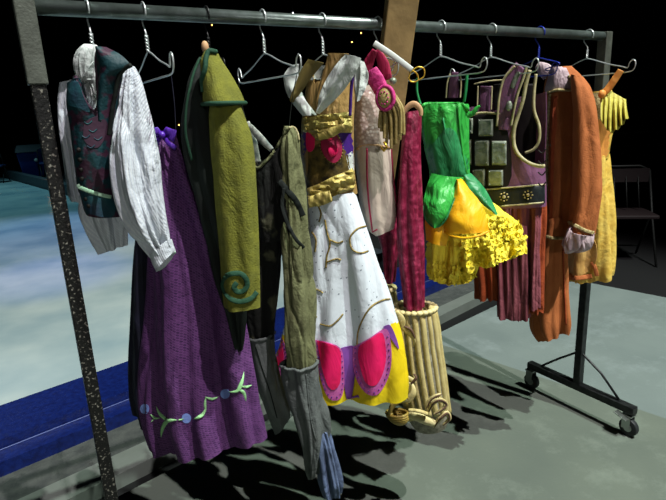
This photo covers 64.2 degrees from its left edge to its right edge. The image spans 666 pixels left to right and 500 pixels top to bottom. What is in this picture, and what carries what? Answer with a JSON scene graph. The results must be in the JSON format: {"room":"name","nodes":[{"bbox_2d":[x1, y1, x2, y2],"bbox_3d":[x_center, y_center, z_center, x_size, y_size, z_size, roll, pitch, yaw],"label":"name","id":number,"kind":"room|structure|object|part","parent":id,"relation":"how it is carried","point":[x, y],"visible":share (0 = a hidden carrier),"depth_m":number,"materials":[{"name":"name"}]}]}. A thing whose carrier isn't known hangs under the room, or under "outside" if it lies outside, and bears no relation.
{"room":"backstage room","nodes":[
{"label":"backstage room","id":0,"kind":"room"},
{"bbox_2d":[0,0,198,148],"bbox_3d":[-28.301,-11.389,30.519,60.000,13.000,0.300,-11,17,-30],"label":"wall","id":1,"kind":"structure","parent":0,"point":[61,37],"depth_m":36.87,"materials":[{"name":"black paint"}]},
{"bbox_2d":[99,300,496,499],"bbox_3d":[-1.741,1.312,1.364,9.932,0.050,0.191,-16,20,-41],"label":"rail","id":2,"kind":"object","parent":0,"point":[486,305],"depth_m":2.73,"materials":[{"name":"black"}]},
{"bbox_2d":[0,137,665,499],"bbox_3d":[-16.524,-0.984,12.572,50.986,0.150,51.755,-15,19,-40],"label":"floor","id":3,"kind":"structure","parent":0,"point":[504,438],"depth_m":2.67,"materials":[{"name":"concrete"}]},
{"bbox_2d":[0,154,9,182],"bbox_3d":[-8.738,-2.158,13.737,0.422,0.856,0.478,-6,15,-13],"label":"folding chair","id":4,"kind":"object","parent":3,"relation":"on","point":[3,164],"visible":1,"depth_m":13.74,"materials":[{"name":"black metal"}]},
{"bbox_2d":[14,144,45,175],"bbox_3d":[-8.271,-2.433,14.559,0.730,0.915,0.747,-11,17,-30],"label":"bin","id":5,"kind":"object","parent":3,"relation":"on","point":[26,155],"visible":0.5,"depth_m":14.27,"materials":[{"name":"blue plastic"}]},
{"bbox_3d":[-8.288,-2.780,14.468,0.730,0.197,0.747,-11,17,-30],"label":"lid","id":6,"kind":"part","parent":5,"relation":"part of","materials":[{"name":"black"}]},
{"bbox_2d":[36,148,45,177],"bbox_3d":[-7.489,-2.257,13.895,0.422,0.856,0.478,-13,18,-35],"label":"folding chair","id":7,"kind":"object","parent":3,"relation":"on","point":[38,151],"visible":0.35,"depth_m":13.70,"materials":[{"name":"black metal"}]},
{"bbox_2d":[0,168,383,272],"bbox_3d":[-10.375,-2.429,16.343,0.211,0.240,32.313,-15,19,-40],"label":"trim","id":8,"kind":"structure","parent":3,"relation":"on","point":[37,181],"depth_m":12.76,"materials":[{"name":"blue"}]},
{"bbox_2d":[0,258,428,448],"bbox_3d":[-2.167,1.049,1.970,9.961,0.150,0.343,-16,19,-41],"label":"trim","id":9,"kind":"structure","parent":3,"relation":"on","point":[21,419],"depth_m":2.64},
{"bbox_2d":[0,280,451,476],"bbox_3d":[-2.045,1.115,1.785,9.914,0.105,0.108,-16,19,-41],"label":"trim","id":10,"kind":"structure","parent":3,"relation":"on","point":[23,454],"depth_m":2.45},
{"bbox_2d":[11,0,638,499],"bbox_3d":[0.259,0.090,1.818,2.084,1.758,0.590,-11,17,-30],"label":"rack","id":11,"kind":"object","parent":3,"relation":"on","point":[26,12],"visible":0.94,"depth_m":1.31,"materials":[{"name":"metal"}]},
{"bbox_3d":[-0.606,0.312,1.321,0.031,1.403,0.031,-11,17,-30],"label":"post","id":12,"kind":"part","parent":11,"relation":"part of","materials":[{"name":"black metal"}]},
{"bbox_2d":[84,0,93,43],"bbox_3d":[-0.538,-0.467,1.184,0.010,0.176,0.217,-11,17,-30],"label":"wire hanger","id":13,"kind":"object","parent":11,"relation":"hanging from","point":[91,37],"visible":0.27,"depth_m":1.18,"materials":[{"name":"grey metal"}]},
{"bbox_2d":[57,44,175,271],"bbox_3d":[-0.532,-0.201,1.228,0.310,0.516,0.121,4,16,25],"label":"shirt","id":14,"kind":"object","parent":11,"relation":"in","point":[134,157],"visible":0.75,"depth_m":1.17,"materials":[{"name":"white fabric"}]},
{"bbox_2d":[66,46,132,217],"bbox_3d":[-0.492,-0.240,1.150,0.138,0.357,0.250,-11,17,-30],"label":"vest","id":15,"kind":"object","parent":14,"relation":"attached to","point":[91,129],"visible":0.84,"depth_m":1.15,"materials":[{"name":"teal fabric"}]},
{"bbox_3d":[-0.556,-0.336,1.139,0.036,0.081,0.078,-14,18,-36],"label":"shoulder panel","id":16,"kind":"part","parent":15,"relation":"part of","materials":[{"name":"teal fabric"}]},
{"bbox_3d":[-0.516,-0.258,1.158,0.055,0.067,0.011,-14,18,-36],"label":"panel","id":17,"kind":"part","parent":15,"relation":"part of","materials":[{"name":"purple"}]},
{"bbox_3d":[-0.439,-0.327,1.047,0.084,0.142,0.025,0,15,10],"label":"shoulder panel","id":18,"kind":"part","parent":15,"relation":"part of","materials":[{"name":"teal fabric"}]},
{"bbox_2d":[128,240,147,429],"bbox_3d":[-0.498,0.142,1.486,0.196,0.834,0.167,-11,17,-30],"label":"velvet underskirt","id":19,"kind":"object","parent":11,"relation":"hanging from","point":[139,270],"visible":0.23,"depth_m":1.47,"materials":[{"name":"fabric"}]},
{"bbox_2d":[138,1,173,83],"bbox_3d":[-0.436,-0.487,1.244,0.010,0.176,0.397,-11,17,-30],"label":"wire hanger","id":20,"kind":"object","parent":11,"relation":"hanging from","point":[146,38],"visible":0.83,"depth_m":1.22,"materials":[{"name":"grey metal"}]},
{"bbox_2d":[137,75,266,463],"bbox_3d":[-0.392,0.080,1.403,0.362,1.043,0.176,-4,15,-7],"label":"skirt","id":21,"kind":"object","parent":11,"relation":"in","point":[198,395],"visible":0.77,"depth_m":1.40,"materials":[{"name":"purple fabric"}]},
{"bbox_2d":[140,404,148,413],"bbox_3d":[-0.529,0.446,1.488,0.045,0.039,0.008,11,20,43],"label":"flower","id":22,"kind":"object","parent":21,"relation":"on","point":[144,408],"depth_m":1.49,"materials":[{"name":"blue fabric"}]},
{"bbox_2d":[182,413,190,422],"bbox_3d":[-0.393,0.451,1.421,0.025,0.030,0.005,-11,17,-30],"label":"flower","id":23,"kind":"object","parent":21,"relation":"on","point":[186,417],"depth_m":1.42,"materials":[{"name":"blue fabric"}]},
{"bbox_2d":[220,389,229,398],"bbox_3d":[-0.290,0.391,1.437,0.043,0.038,0.007,10,19,39],"label":"flower","id":24,"kind":"object","parent":21,"relation":"on","point":[224,393],"depth_m":1.44,"materials":[{"name":"blue fabric"}]},
{"bbox_2d":[203,5,225,65],"bbox_3d":[-0.309,-0.513,1.318,0.010,0.176,0.197,-11,17,-30],"label":"wire hanger","id":25,"kind":"object","parent":11,"relation":"hanging from","point":[206,6],"visible":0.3,"depth_m":1.31,"materials":[{"name":"black metal"}]},
{"bbox_2d":[180,41,259,351],"bbox_3d":[-0.262,-0.100,1.273,0.185,0.780,0.125,10,19,40],"label":"coat","id":26,"kind":"object","parent":25,"relation":"hanging from","point":[216,137],"visible":1,"depth_m":1.21,"materials":[{"name":"green fabric"}]},
{"bbox_2d":[237,9,301,83],"bbox_3d":[-0.181,-0.539,1.393,0.010,0.176,0.397,-11,17,-30],"label":"wire hanger","id":27,"kind":"object","parent":11,"relation":"hanging from","point":[260,10],"visible":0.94,"depth_m":1.39,"materials":[{"name":"grey metal"}]},
{"bbox_2d":[238,74,343,499],"bbox_3d":[-0.141,0.158,1.576,0.315,1.297,0.152,8,18,34],"label":"costume","id":28,"kind":"object","parent":11,"relation":"hanging from","point":[282,195],"visible":0.87,"depth_m":1.53,"materials":[{"name":"green fabric"}]},
{"bbox_3d":[-0.220,0.084,1.601,0.131,0.393,0.141,-11,17,-30],"label":"leg","id":29,"kind":"part","parent":28,"relation":"part of","materials":[{"name":"black fabric"}]},
{"bbox_3d":[-0.203,0.429,1.683,0.121,0.367,0.096,-11,17,-30],"label":"leg","id":30,"kind":"part","parent":28,"relation":"part of","materials":[{"name":"grey fabric"}]},
{"bbox_3d":[-0.112,-0.137,1.419,0.072,0.106,0.016,-3,15,-3],"label":"sash","id":31,"kind":"part","parent":28,"relation":"part of","materials":[{"name":"black fabric"}]},
{"bbox_3d":[-0.108,-0.081,1.426,0.061,0.173,0.023,-5,15,-10],"label":"sash","id":32,"kind":"part","parent":28,"relation":"part of","materials":[{"name":"black fabric"}]},
{"bbox_3d":[-0.107,-0.309,1.402,0.031,0.038,0.028,-11,17,-30],"label":"waist cord","id":33,"kind":"part","parent":28,"relation":"part of","materials":[{"name":"beige fabric"}]},
{"bbox_3d":[-0.108,0.025,1.497,0.111,0.731,0.115,-11,17,-30],"label":"leg","id":34,"kind":"part","parent":28,"relation":"part of","materials":[{"name":"green fabric"}]},
{"bbox_3d":[-0.080,0.523,1.618,0.125,0.404,0.113,-11,17,-30],"label":"leg","id":35,"kind":"part","parent":28,"relation":"part of","materials":[{"name":"grey fabric"}]},
{"bbox_2d":[301,12,326,80],"bbox_3d":[-0.028,-0.569,1.483,0.010,0.176,0.277,-11,17,-30],"label":"wire hanger","id":36,"kind":"object","parent":11,"relation":"hanging from","point":[322,41],"visible":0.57,"depth_m":1.48,"materials":[{"name":"grey metal"}]},
{"bbox_3d":[0.230,-0.684,1.620,2.025,0.033,0.033,-11,17,-30],"label":"rail","id":37,"kind":"part","parent":11,"relation":"part of","materials":[{"name":"metal"}]},
{"bbox_2d":[276,53,408,405],"bbox_3d":[-0.012,-0.029,1.619,0.481,1.064,0.194,2,15,17],"label":"gown","id":38,"kind":"object","parent":11,"relation":"in","point":[360,348],"visible":0.85,"depth_m":1.57,"materials":[{"name":"white fabric"}]},
{"bbox_2d":[283,64,315,115],"bbox_3d":[-0.093,-0.444,1.474,0.093,0.139,0.019,1,15,15],"label":"strap","id":39,"kind":"object","parent":38,"relation":"hanging from","point":[306,105],"depth_m":1.47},
{"bbox_3d":[-0.085,-0.313,1.541,0.009,0.073,0.055,-8,16,-21],"label":"violet panel","id":40,"kind":"part","parent":38,"relation":"part of","materials":[{"name":"purple fabric"}]},
{"bbox_3d":[-0.065,-0.309,1.511,0.032,0.059,0.004,7,17,32],"label":"magenta panel","id":41,"kind":"part","parent":38,"relation":"part of","materials":[{"name":"fabric"}]},
{"bbox_3d":[-0.042,-0.503,1.503,0.053,0.044,0.108,-4,15,-4],"label":"lace trim","id":42,"kind":"part","parent":38,"relation":"part of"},
{"bbox_3d":[-0.026,-0.348,1.497,0.159,0.076,0.074,1,15,15],"label":"sash","id":43,"kind":"part","parent":38,"relation":"part of","materials":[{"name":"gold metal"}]},
{"bbox_3d":[-0.020,-0.239,1.534,0.150,0.146,0.043,1,15,14],"label":"midriff panel","id":44,"kind":"part","parent":38,"relation":"part of","materials":[{"name":"brown fabric"}]},
{"bbox_3d":[-0.004,-0.289,1.496,0.060,0.086,0.013,-3,15,0],"label":"magenta panel","id":45,"kind":"part","parent":38,"relation":"part of","materials":[{"name":"fabric"}]},
{"bbox_3d":[-0.016,-0.180,1.542,0.159,0.110,0.071,0,15,9],"label":"sash","id":46,"kind":"part","parent":38,"relation":"part of","materials":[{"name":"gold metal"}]},
{"bbox_2d":[328,145,337,156],"bbox_3d":[0.000,-0.279,1.493,0.032,0.032,0.015,-11,17,-30],"label":"heart","id":47,"kind":"object","parent":38,"relation":"on","point":[332,149],"depth_m":1.49,"materials":[{"name":"pink fabric"}]},
{"bbox_2d":[315,54,360,113],"bbox_3d":[0.011,-0.440,1.408,0.130,0.150,0.029,2,15,17],"label":"drape","id":48,"kind":"object","parent":38,"relation":"hanging from","point":[334,95],"depth_m":1.42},
{"bbox_3d":[-0.002,0.153,1.671,0.479,0.685,0.178,1,15,13],"label":"hem panel","id":49,"kind":"part","parent":38,"relation":"part of","materials":[{"name":"yellow fabric"}]},
{"bbox_3d":[0.038,-0.304,1.510,0.060,0.078,0.011,-13,18,-35],"label":"violet panel","id":50,"kind":"part","parent":38,"relation":"part of","materials":[{"name":"purple fabric"}]},
{"bbox_3d":[0.051,-0.252,1.531,0.006,0.065,0.036,10,19,40],"label":"panel","id":51,"kind":"part","parent":38,"relation":"part of","materials":[{"name":"white fabric"}]},
{"bbox_2d":[354,61,367,101],"bbox_3d":[0.074,-0.453,1.407,0.039,0.115,0.017,1,15,12],"label":"drape","id":52,"kind":"object","parent":38,"relation":"hanging from","point":[360,70],"depth_m":1.41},
{"bbox_2d":[373,16,398,76],"bbox_3d":[0.133,-0.602,1.578,0.010,0.176,0.197,-11,17,-30],"label":"wire hanger","id":53,"kind":"object","parent":11,"relation":"hanging from","point":[393,65],"visible":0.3,"depth_m":1.54,"materials":[{"name":"grey metal"}]},
{"bbox_2d":[354,49,404,235],"bbox_3d":[0.133,-0.304,1.575,0.123,0.556,0.192,-6,15,-11],"label":"jacket","id":54,"kind":"object","parent":53,"relation":"hanging from","point":[379,115],"visible":0.96,"depth_m":1.56,"materials":[{"name":"pink fabric"}]},
{"bbox_3d":[0.091,-0.384,1.554,0.085,0.165,0.031,7,17,33],"label":"quilted panel","id":55,"kind":"part","parent":54,"relation":"part of","materials":[{"name":"pink fabric"}]},
{"bbox_3d":[0.115,-0.307,1.577,0.111,0.021,0.039,1,15,13],"label":"waist cord","id":56,"kind":"part","parent":54,"relation":"part of","materials":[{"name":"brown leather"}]},
{"bbox_3d":[0.133,-0.372,1.498,0.015,0.056,0.009,4,16,23],"label":"fringe cord","id":57,"kind":"part","parent":54,"relation":"part of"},
{"bbox_3d":[0.139,-0.370,1.507,0.011,0.066,0.009,8,18,35],"label":"fringe cord","id":58,"kind":"part","parent":54,"relation":"part of","materials":[{"name":"beige fabric"}]},
{"bbox_3d":[0.145,-0.360,1.496,0.011,0.089,0.009,8,18,35],"label":"fringe cord","id":59,"kind":"part","parent":54,"relation":"part of","materials":[{"name":"gold metal"}]},
{"bbox_3d":[0.151,-0.356,1.505,0.013,0.108,0.009,8,18,35],"label":"fringe cord","id":60,"kind":"part","parent":54,"relation":"part of","materials":[{"name":"gold metal"}]},
{"bbox_3d":[0.157,-0.365,1.511,0.019,0.099,0.009,4,16,23],"label":"fringe cord","id":61,"kind":"part","parent":54,"relation":"part of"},
{"bbox_3d":[0.159,-0.349,1.493,0.015,0.127,0.018,-11,17,-30],"label":"fringe cord","id":62,"kind":"part","parent":54,"relation":"part of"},
{"bbox_3d":[0.162,-0.366,1.497,0.021,0.103,0.009,4,16,23],"label":"fringe cord","id":63,"kind":"part","parent":54,"relation":"part of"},
{"bbox_3d":[0.169,-0.360,1.485,0.025,0.122,0.009,4,16,23],"label":"fringe cord","id":64,"kind":"part","parent":54,"relation":"part of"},
{"bbox_3d":[0.173,-0.372,1.490,0.028,0.109,0.009,4,16,23],"label":"fringe cord","id":65,"kind":"part","parent":54,"relation":"part of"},
{"bbox_3d":[0.179,-0.378,1.476,0.030,0.106,0.009,4,16,23],"label":"fringe cord","id":66,"kind":"part","parent":54,"relation":"part of","materials":[{"name":"gold metal"}]},
{"bbox_3d":[0.185,-0.380,1.483,0.024,0.115,0.031,-11,17,-30],"label":"fringe cord","id":67,"kind":"part","parent":54,"relation":"part of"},
{"bbox_2d":[377,0,418,179],"bbox_3d":[0.178,-0.498,1.625,0.097,0.698,0.218,-13,18,-35],"label":"wood beam","id":68,"kind":"structure","parent":11,"relation":"attached to","point":[399,16],"depth_m":1.55,"materials":[{"name":"brown wood"}]},
{"bbox_2d":[373,40,424,82],"bbox_3d":[0.186,-0.531,1.495,0.149,0.118,0.007,-3,15,-1],"label":"bar","id":69,"kind":"object","parent":11,"relation":"hanging from","point":[379,46],"visible":1,"depth_m":1.49,"materials":[{"name":"grey plastic"}]},
{"bbox_2d":[378,101,451,433],"bbox_3d":[0.241,0.089,1.732,0.221,1.105,0.379,-11,17,-30],"label":"costume","id":70,"kind":"object","parent":69,"relation":"hanging from","point":[427,407],"visible":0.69,"depth_m":1.70,"materials":[{"name":"velvet"},{"name":"ivory leather"},{"name":"cream cord"}]},
{"bbox_3d":[0.195,-0.018,1.820,0.085,0.268,0.083,-11,17,-30],"label":"leg","id":71,"kind":"part","parent":70,"relation":"part of","materials":[{"name":"fabric"}]},
{"bbox_2d":[385,407,408,425],"bbox_3d":[0.217,0.567,1.791,0.074,0.048,0.069,-11,17,-30],"label":"basket","id":72,"kind":"object","parent":70,"relation":"on","point":[399,416],"depth_m":1.77,"materials":[{"name":"beige wicker"}]},
{"bbox_3d":[0.236,-0.111,1.641,0.096,0.620,0.088,-11,17,-30],"label":"leg","id":73,"kind":"part","parent":70,"relation":"part of","materials":[{"name":"fabric"}]},
{"bbox_2d":[408,20,487,80],"bbox_3d":[0.346,-0.644,1.702,0.010,0.176,0.397,-11,17,-30],"label":"wire hanger","id":74,"kind":"object","parent":11,"relation":"hanging from","point":[440,46],"visible":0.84,"depth_m":1.68,"materials":[{"name":"grey metal"}]},
{"bbox_2d":[415,75,527,285],"bbox_3d":[0.447,-0.218,1.737,0.362,0.687,0.314,-11,17,-30],"label":"dress","id":75,"kind":"object","parent":11,"relation":"in","point":[465,230],"visible":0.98,"depth_m":1.69,"materials":[{"name":"green fabric"}]},
{"bbox_2d":[450,23,538,79],"bbox_3d":[0.541,-0.683,1.817,0.010,0.176,0.397,-11,17,-30],"label":"wire hanger","id":76,"kind":"object","parent":11,"relation":"hanging from","point":[491,47],"visible":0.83,"depth_m":1.81,"materials":[{"name":"grey metal"}]},
{"bbox_2d":[445,63,546,321],"bbox_3d":[0.594,-0.187,1.940,0.369,0.930,0.161,5,16,26],"label":"costume","id":77,"kind":"object","parent":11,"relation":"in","point":[507,135],"visible":0.8,"depth_m":1.87,"materials":[{"name":"fabric"}]},
{"bbox_3d":[0.482,-0.353,1.916,0.009,0.093,0.045,-10,17,-27],"label":"metal plate","id":78,"kind":"part","parent":77,"relation":"part of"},
{"bbox_3d":[0.483,-0.441,1.888,0.012,0.054,0.040,-11,17,-30],"label":"metal plate","id":79,"kind":"part","parent":77,"relation":"part of","materials":[{"name":"silver metal"}]},
{"bbox_3d":[0.520,-0.259,1.898,0.011,0.064,0.049,-16,20,-41],"label":"metal plate","id":80,"kind":"part","parent":77,"relation":"part of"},
{"bbox_3d":[0.523,-0.341,1.867,0.057,0.091,0.008,11,20,42],"label":"metal plate","id":81,"kind":"part","parent":77,"relation":"part of","materials":[{"name":"silver metal"}]},
{"bbox_3d":[0.549,-0.544,1.911,0.042,0.092,0.008,6,17,30],"label":"panel","id":82,"kind":"part","parent":77,"relation":"part of","materials":[{"name":"fabric"}]},
{"bbox_3d":[0.528,-0.424,1.840,0.057,0.058,0.011,10,19,39],"label":"metal plate","id":83,"kind":"part","parent":77,"relation":"part of","materials":[{"name":"silver metal"}]},
{"bbox_3d":[0.569,-0.252,1.859,0.054,0.058,0.010,7,17,32],"label":"metal plate","id":84,"kind":"part","parent":77,"relation":"part of","materials":[{"name":"silver metal"}]},
{"bbox_3d":[0.587,-0.544,1.888,0.035,0.090,0.008,6,17,30],"label":"panel","id":85,"kind":"part","parent":77,"relation":"part of","materials":[{"name":"black"}]},
{"bbox_3d":[0.573,-0.334,1.831,0.053,0.084,0.009,5,17,28],"label":"metal plate","id":86,"kind":"part","parent":77,"relation":"part of","materials":[{"name":"silver metal"}]},
{"bbox_3d":[0.682,-0.437,1.862,0.074,0.279,0.006,6,17,30],"label":"panel","id":87,"kind":"part","parent":77,"relation":"part of","materials":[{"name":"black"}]},
{"bbox_2d":[522,26,559,77],"bbox_3d":[0.753,-0.726,1.942,0.010,0.176,0.184,-11,17,-30],"label":"wire hanger","id":88,"kind":"object","parent":11,"relation":"hanging from","point":[538,51],"visible":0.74,"depth_m":1.93,"materials":[{"name":"blue metal"}]},
{"bbox_2d":[529,62,601,341],"bbox_3d":[0.900,-0.140,2.027,0.164,1.120,0.268,-8,16,-20],"label":"coat","id":89,"kind":"object","parent":88,"relation":"hanging from","point":[573,164],"visible":0.94,"depth_m":1.95,"materials":[{"name":"fabric"}]},
{"bbox_2d":[562,250,566,324],"bbox_3d":[0.919,0.151,2.106,0.035,0.312,0.008,4,16,24],"label":"vent","id":90,"kind":"object","parent":89,"relation":"attached to","point":[564,256],"depth_m":2.11,"materials":[{"name":"orange fabric"}]},
{"bbox_3d":[1.136,0.120,2.381,0.034,1.080,0.034,-11,17,-30],"label":"post","id":91,"kind":"part","parent":11,"relation":"part of","materials":[{"name":"black metal"}]},
{"bbox_2d":[545,29,635,78],"bbox_3d":[1.000,-0.775,2.087,0.010,0.176,0.397,-11,17,-30],"label":"wire hanger","id":92,"kind":"object","parent":11,"relation":"hanging from","point":[587,50],"visible":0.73,"depth_m":2.06,"materials":[{"name":"grey metal"}]},
{"bbox_2d":[568,69,628,283],"bbox_3d":[1.056,-0.268,2.134,0.194,0.864,0.225,6,17,29],"label":"gown","id":93,"kind":"object","parent":92,"relation":"hanging from","point":[598,263],"visible":0.56,"depth_m":2.13,"materials":[{"name":"yellow fabric"}]},
{"bbox_3d":[1.260,0.723,2.316,0.030,0.022,0.058,-11,17,-30],"label":"brake lever","id":94,"kind":"part","parent":11,"relation":"part of","materials":[{"name":"silver metal"}]},
{"bbox_2d":[611,165,659,266],"bbox_3d":[2.648,-0.318,4.776,0.422,0.856,0.478,0,15,12],"label":"folding chair","id":95,"kind":"object","parent":3,"relation":"on","point":[643,174],"visible":0.59,"depth_m":4.78,"materials":[{"name":"black metal"}]},
{"bbox_3d":[2.661,-0.743,4.825,0.410,0.061,0.037,0,15,12],"label":"rail","id":96,"kind":"part","parent":95,"relation":"part of","materials":[{"name":"black metal"}]},
{"bbox_3d":[2.659,-0.677,4.814,0.380,0.120,0.020,0,15,12],"label":"backrest","id":97,"kind":"part","parent":95,"relation":"part of","materials":[{"name":"black plastic"}]},
{"bbox_3d":[2.642,-0.327,4.743,0.380,0.035,0.380,0,15,12],"label":"seat","id":98,"kind":"part","parent":95,"relation":"part of","materials":[{"name":"black plastic"}]},
{"bbox_3d":[2.854,-0.142,4.887,0.020,0.440,0.277,0,15,12],"label":"leg","id":99,"kind":"part","parent":95,"relation":"part of","materials":[{"name":"black metal"}]},
{"bbox_3d":[2.838,-0.284,4.704,0.022,0.809,0.400,0,15,12],"label":"leg","id":100,"kind":"part","parent":95,"relation":"part of","materials":[{"name":"black metal"}]},
{"bbox_2d":[193,0,665,154],"bbox_3d":[3.369,-9.994,19.541,0.300,13.000,60.000,-11,17,-30],"label":"wall","id":101,"kind":"structure","parent":0,"point":[638,27],"depth_m":18.15,"materials":[{"name":"black paint"}]},
{"bbox_3d":[-14.945,-12.761,7.296,60.000,0.300,60.000,-11,17,-30],"label":"ceiling","id":102,"kind":"structure","parent":0,"visible":0},
{"bbox_2d":[164,0,178,122],"bbox_3d":[-6.648,-10.628,20.603,0.054,11.307,0.112,-6,15,-14],"label":"lamp","id":103,"kind":"object","parent":102,"relation":"hanging from","point":[164,0],"visible":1,"depth_m":21.53,"materials":[{"name":"brown"}]},
{"bbox_2d":[230,0,237,81],"bbox_3d":[-4.134,-11.323,20.736,0.054,10.257,0.113,-5,15,-10],"label":"lamp","id":104,"kind":"object","parent":102,"relation":"hanging from","point":[230,0],"visible":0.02,"depth_m":21.57,"materials":[{"name":"brown"}]}
]}

